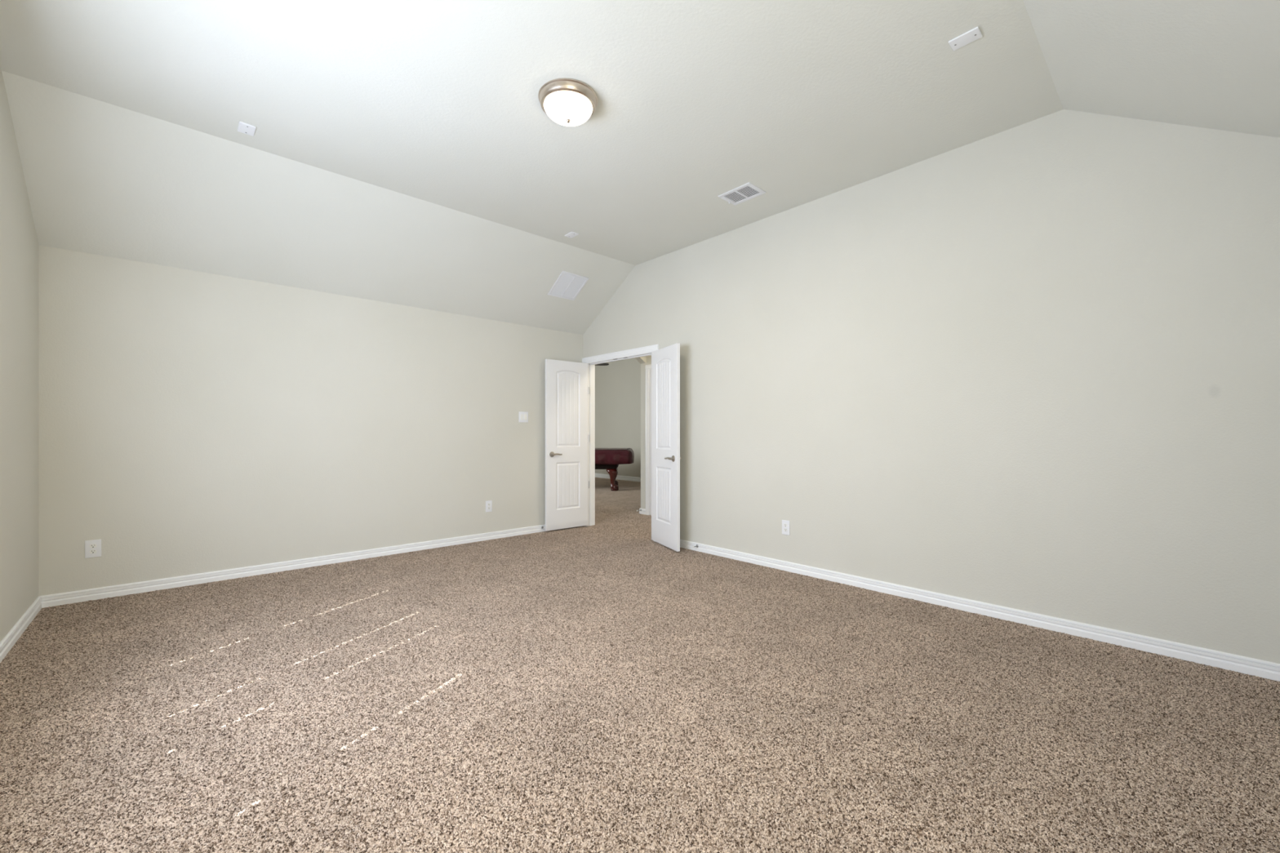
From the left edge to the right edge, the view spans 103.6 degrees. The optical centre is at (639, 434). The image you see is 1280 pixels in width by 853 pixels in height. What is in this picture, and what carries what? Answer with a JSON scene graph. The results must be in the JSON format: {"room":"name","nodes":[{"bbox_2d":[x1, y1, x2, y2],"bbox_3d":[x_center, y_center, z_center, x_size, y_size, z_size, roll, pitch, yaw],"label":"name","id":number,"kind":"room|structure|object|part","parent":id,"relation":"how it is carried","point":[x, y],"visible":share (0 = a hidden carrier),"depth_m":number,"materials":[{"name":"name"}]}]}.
{"room":"empty carpeted room","nodes":[
{"label":"empty carpeted room","id":0,"kind":"room"},
{"bbox_2d":[0,67,38,642],"bbox_3d":[-2.132,-0.403,1.236,0.120,3.145,5.751,0,0,-43],"label":"wall","id":1,"kind":"structure","parent":0,"point":[19,243],"depth_m":2.92,"materials":[{"name":"beige paint"}]},
{"bbox_2d":[0,595,41,662],"bbox_3d":[-2.082,1.130,1.282,0.016,0.080,5.751,0,0,-43],"label":"baseboard","id":2,"kind":"structure","parent":1,"relation":"attached to","point":[15,633],"depth_m":2.90,"materials":[{"name":"white wood"}]},
{"bbox_2d":[38,244,582,595],"bbox_3d":[-2.471,-0.175,4.924,4.635,2.690,0.120,0,0,-43],"label":"wall","id":3,"kind":"structure","parent":0,"point":[191,422],"depth_m":4.17,"materials":[{"name":"beige paint"}]},
{"bbox_2d":[84,539,101,558],"bbox_3d":[-3.856,0.809,3.552,0.079,0.122,0.009,0,0,-43],"label":"wall outlet","id":4,"kind":"object","parent":3,"relation":"attached to","point":[92,548],"visible":1,"depth_m":3.55,"materials":[{"name":"white plastic"}]},
{"bbox_2d":[89,549,96,553],"bbox_3d":[-3.854,0.829,3.550,0.034,0.027,0.003,0,0,-43],"label":"receptacle","id":5,"kind":"object","parent":4,"relation":"attached to","point":[91,551],"depth_m":3.55,"materials":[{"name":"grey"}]},
{"bbox_2d":[89,543,96,548],"bbox_3d":[-3.854,0.789,3.550,0.034,0.027,0.003,0,0,-43],"label":"receptacle","id":6,"kind":"object","parent":4,"relation":"attached to","point":[91,545],"depth_m":3.55,"materials":[{"name":"white plastic"}]},
{"bbox_2d":[38,524,553,608],"bbox_3d":[-2.380,1.130,4.915,4.515,0.080,0.016,0,0,-43],"label":"baseboard","id":7,"kind":"structure","parent":3,"relation":"attached to","point":[74,597],"depth_m":4.17,"materials":[{"name":"white wood"}]},
{"bbox_2d":[485,500,492,511],"bbox_3d":[-1.672,0.800,5.575,0.074,0.124,0.009,0,0,-43],"label":"wall outlet","id":8,"kind":"object","parent":3,"relation":"attached to","point":[488,504],"visible":1,"depth_m":5.58,"materials":[{"name":"white plastic"}]},
{"bbox_2d":[519,411,528,422],"bbox_3d":[-1.355,-0.198,5.868,0.121,0.125,0.012,0,0,-43],"label":"light switch","id":9,"kind":"object","parent":3,"relation":"attached to","point":[523,415],"visible":1,"depth_m":5.87,"materials":[{"name":"white plastic"}]},
{"bbox_2d":[595,358,640,477],"bbox_3d":[0.269,-0.355,12.129,0.120,3.050,6.810,0,0,-43],"label":"wall","id":10,"kind":"structure","parent":0,"point":[618,383],"depth_m":12.88,"materials":[{"name":"paint"}]},
{"bbox_2d":[595,473,640,481],"bbox_3d":[0.223,1.116,12.079,0.016,0.108,6.580,0,0,-43],"label":"baseboard","id":11,"kind":"structure","parent":10,"relation":"attached to","point":[597,475],"depth_m":12.81,"materials":[{"name":"white wood"}]},
{"bbox_2d":[0,477,1279,852],"bbox_3d":[-1.080,1.176,6.810,9.500,0.012,13.000,0,0,-43],"label":"floor","id":12,"kind":"structure","parent":0,"point":[604,686],"depth_m":2.04,"materials":[{"name":"carpet"}]},
{"bbox_2d":[595,464,618,490],"bbox_3d":[-1.317,0.777,10.934,2.210,0.785,1.232,0,0,0],"label":"pool table","id":13,"kind":"object","parent":12,"relation":"on","point":[611,469],"visible":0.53,"depth_m":10.38,"materials":[{"name":"black wood"}]},
{"bbox_3d":[-0.577,0.945,10.435,0.244,0.450,0.234,0,0,0],"label":"leg","id":14,"kind":"part","parent":13,"relation":"part of","materials":[{"name":"red wood"}]},
{"bbox_2d":[595,448,634,464],"bbox_3d":[-1.316,0.471,10.935,2.369,0.304,1.381,0,0,0],"label":"cover","id":15,"kind":"object","parent":13,"relation":"on","point":[602,455],"visible":0.45,"depth_m":10.27,"materials":[{"name":"red leather"}]},
{"bbox_2d":[0,0,1279,334],"bbox_3d":[-0.432,-1.653,2.811,4.515,0.765,5.751,0,0,-43],"label":"ceiling","id":16,"kind":"structure","parent":0,"point":[407,153],"depth_m":2.96,"materials":[{"name":"paint"}]},
{"bbox_2d":[237,121,256,136],"bbox_3d":[-2.463,-1.910,3.155,0.082,0.010,0.125,0,0,-43],"label":"blank cover plate","id":17,"kind":"object","parent":16,"relation":"attached to","point":[245,128],"visible":1,"depth_m":3.14,"materials":[{"name":"white plastic"}]},
{"bbox_2d":[537,78,597,126],"bbox_3d":[-0.409,-1.845,2.872,0.336,0.143,0.336,0,0,-43],"label":"ceiling light","id":18,"kind":"object","parent":16,"relation":"attached to","point":[568,102],"visible":1,"depth_m":2.79,"materials":[{"name":"white glass"}]},
{"bbox_2d":[547,271,589,300],"bbox_3d":[-0.795,-1.642,5.598,0.352,0.197,0.299,0,0,-43],"label":"ceiling vent","id":19,"kind":"object","parent":16,"relation":"in","point":[567,286],"visible":1,"depth_m":5.59,"materials":[{"name":"white metal"}]},
{"bbox_2d":[564,231,578,238],"bbox_3d":[-0.656,-1.910,4.831,0.082,0.010,0.125,0,0,-43],"label":"blank cover plate","id":20,"kind":"object","parent":16,"relation":"attached to","point":[571,234],"visible":1,"depth_m":4.82,"materials":[{"name":"white plastic"}]},
{"bbox_2d":[717,182,766,205],"bbox_3d":[0.812,-1.904,4.017,0.230,0.022,0.302,0,0,-43],"label":"ceiling vent","id":21,"kind":"object","parent":16,"relation":"in","point":[748,191],"visible":1,"depth_m":4.01,"materials":[{"name":"white metal"}]},
{"bbox_2d":[948,26,982,50],"bbox_3d":[1.573,-1.910,2.436,0.082,0.010,0.125,0,0,-43],"label":"blank cover plate","id":22,"kind":"object","parent":16,"relation":"attached to","point":[975,33],"visible":1,"depth_m":2.43,"materials":[{"name":"white plastic"}]},
{"bbox_2d":[635,356,645,364],"bbox_3d":[-0.342,-1.455,6.996,1.064,0.850,0.110,0,0,-43],"label":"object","id":23,"kind":"structure","parent":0,"point":[641,360],"depth_m":7.30,"materials":[{"name":"beige paint"}]},
{"bbox_2d":[640,355,651,515],"bbox_3d":[1.216,-0.355,6.184,0.120,3.050,3.420,0,0,-43],"label":"wall","id":24,"kind":"structure","parent":0,"point":[648,358],"depth_m":7.35,"materials":[{"name":"beige paint"}]},
{"bbox_2d":[639,508,645,515],"bbox_3d":[0.075,1.130,7.390,0.116,0.080,0.130,0,0,-43],"label":"baseboard","id":25,"kind":"structure","parent":24,"relation":"attached to","point":[643,510],"depth_m":7.35,"materials":[{"name":"white wood"}]},
{"bbox_2d":[644,364,651,515],"bbox_3d":[0.415,0.115,6.980,0.034,2.090,0.796,0,0,-43],"label":"door frame","id":26,"kind":"structure","parent":24,"relation":"in","point":[650,371],"depth_m":7.24,"materials":[{"name":"white wood"}]},
{"bbox_2d":[582,109,1279,663],"bbox_3d":[1.228,-0.453,4.430,0.120,3.245,5.871,0,0,-43],"label":"wall","id":27,"kind":"structure","parent":0,"point":[1033,366],"depth_m":3.15,"materials":[{"name":"beige paint"}]},
{"bbox_2d":[545,359,589,531],"bbox_3d":[-0.888,0.130,6.190,0.614,2.044,0.140,0,0,-40],"label":"door","id":28,"kind":"structure","parent":27,"relation":"in","point":[566,383],"depth_m":6.17,"materials":[{"name":"white wood"}]},
{"bbox_3d":[-1.038,0.244,6.009,0.065,0.065,0.048,0,0,-40],"label":"handle","id":29,"kind":"part","parent":28,"relation":"part of","materials":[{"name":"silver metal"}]},
{"bbox_2d":[582,344,658,542],"bbox_3d":[-0.216,0.131,5.988,0.128,2.079,1.244,0,0,-43],"label":"trim","id":30,"kind":"structure","parent":27,"relation":"attached to","point":[591,365],"depth_m":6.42,"materials":[{"name":"white wood"}]},
{"bbox_2d":[651,342,681,551],"bbox_3d":[0.256,0.130,5.224,0.140,2.044,0.614,0,0,-23],"label":"door","id":31,"kind":"structure","parent":27,"relation":"in","point":[665,362],"depth_m":5.15,"materials":[{"name":"white wood"}]},
{"bbox_3d":[0.311,0.244,4.995,0.048,0.065,0.065,0,0,-23],"label":"handle","id":32,"kind":"part","parent":31,"relation":"part of","materials":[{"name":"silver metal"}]},
{"bbox_2d":[782,520,790,535],"bbox_3d":[1.248,0.801,4.313,0.009,0.124,0.074,0,0,-43],"label":"wall outlet","id":33,"kind":"object","parent":27,"relation":"attached to","point":[785,524],"visible":1,"depth_m":4.31,"materials":[{"name":"white plastic"}]},
{"bbox_2d":[680,539,1279,681],"bbox_3d":[1.687,1.130,3.833,0.016,0.080,4.371,0,0,-43],"label":"baseboard","id":34,"kind":"structure","parent":27,"relation":"attached to","point":[1243,664],"depth_m":3.06,"materials":[{"name":"white wood"}]},
{"bbox_3d":[-1.822,-1.930,10.267,5.720,0.100,6.700,0,0,-43],"label":"ceiling","id":35,"kind":"structure","parent":0,"visible":0},
{"bbox_2d":[595,363,608,365],"bbox_3d":[-1.290,-1.552,9.493,1.251,0.625,1.264,0,0,-43],"label":"ceiling fan","id":36,"kind":"object","parent":35,"relation":"hanging from","point":[601,364],"visible":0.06,"depth_m":9.48,"materials":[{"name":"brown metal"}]}
]}

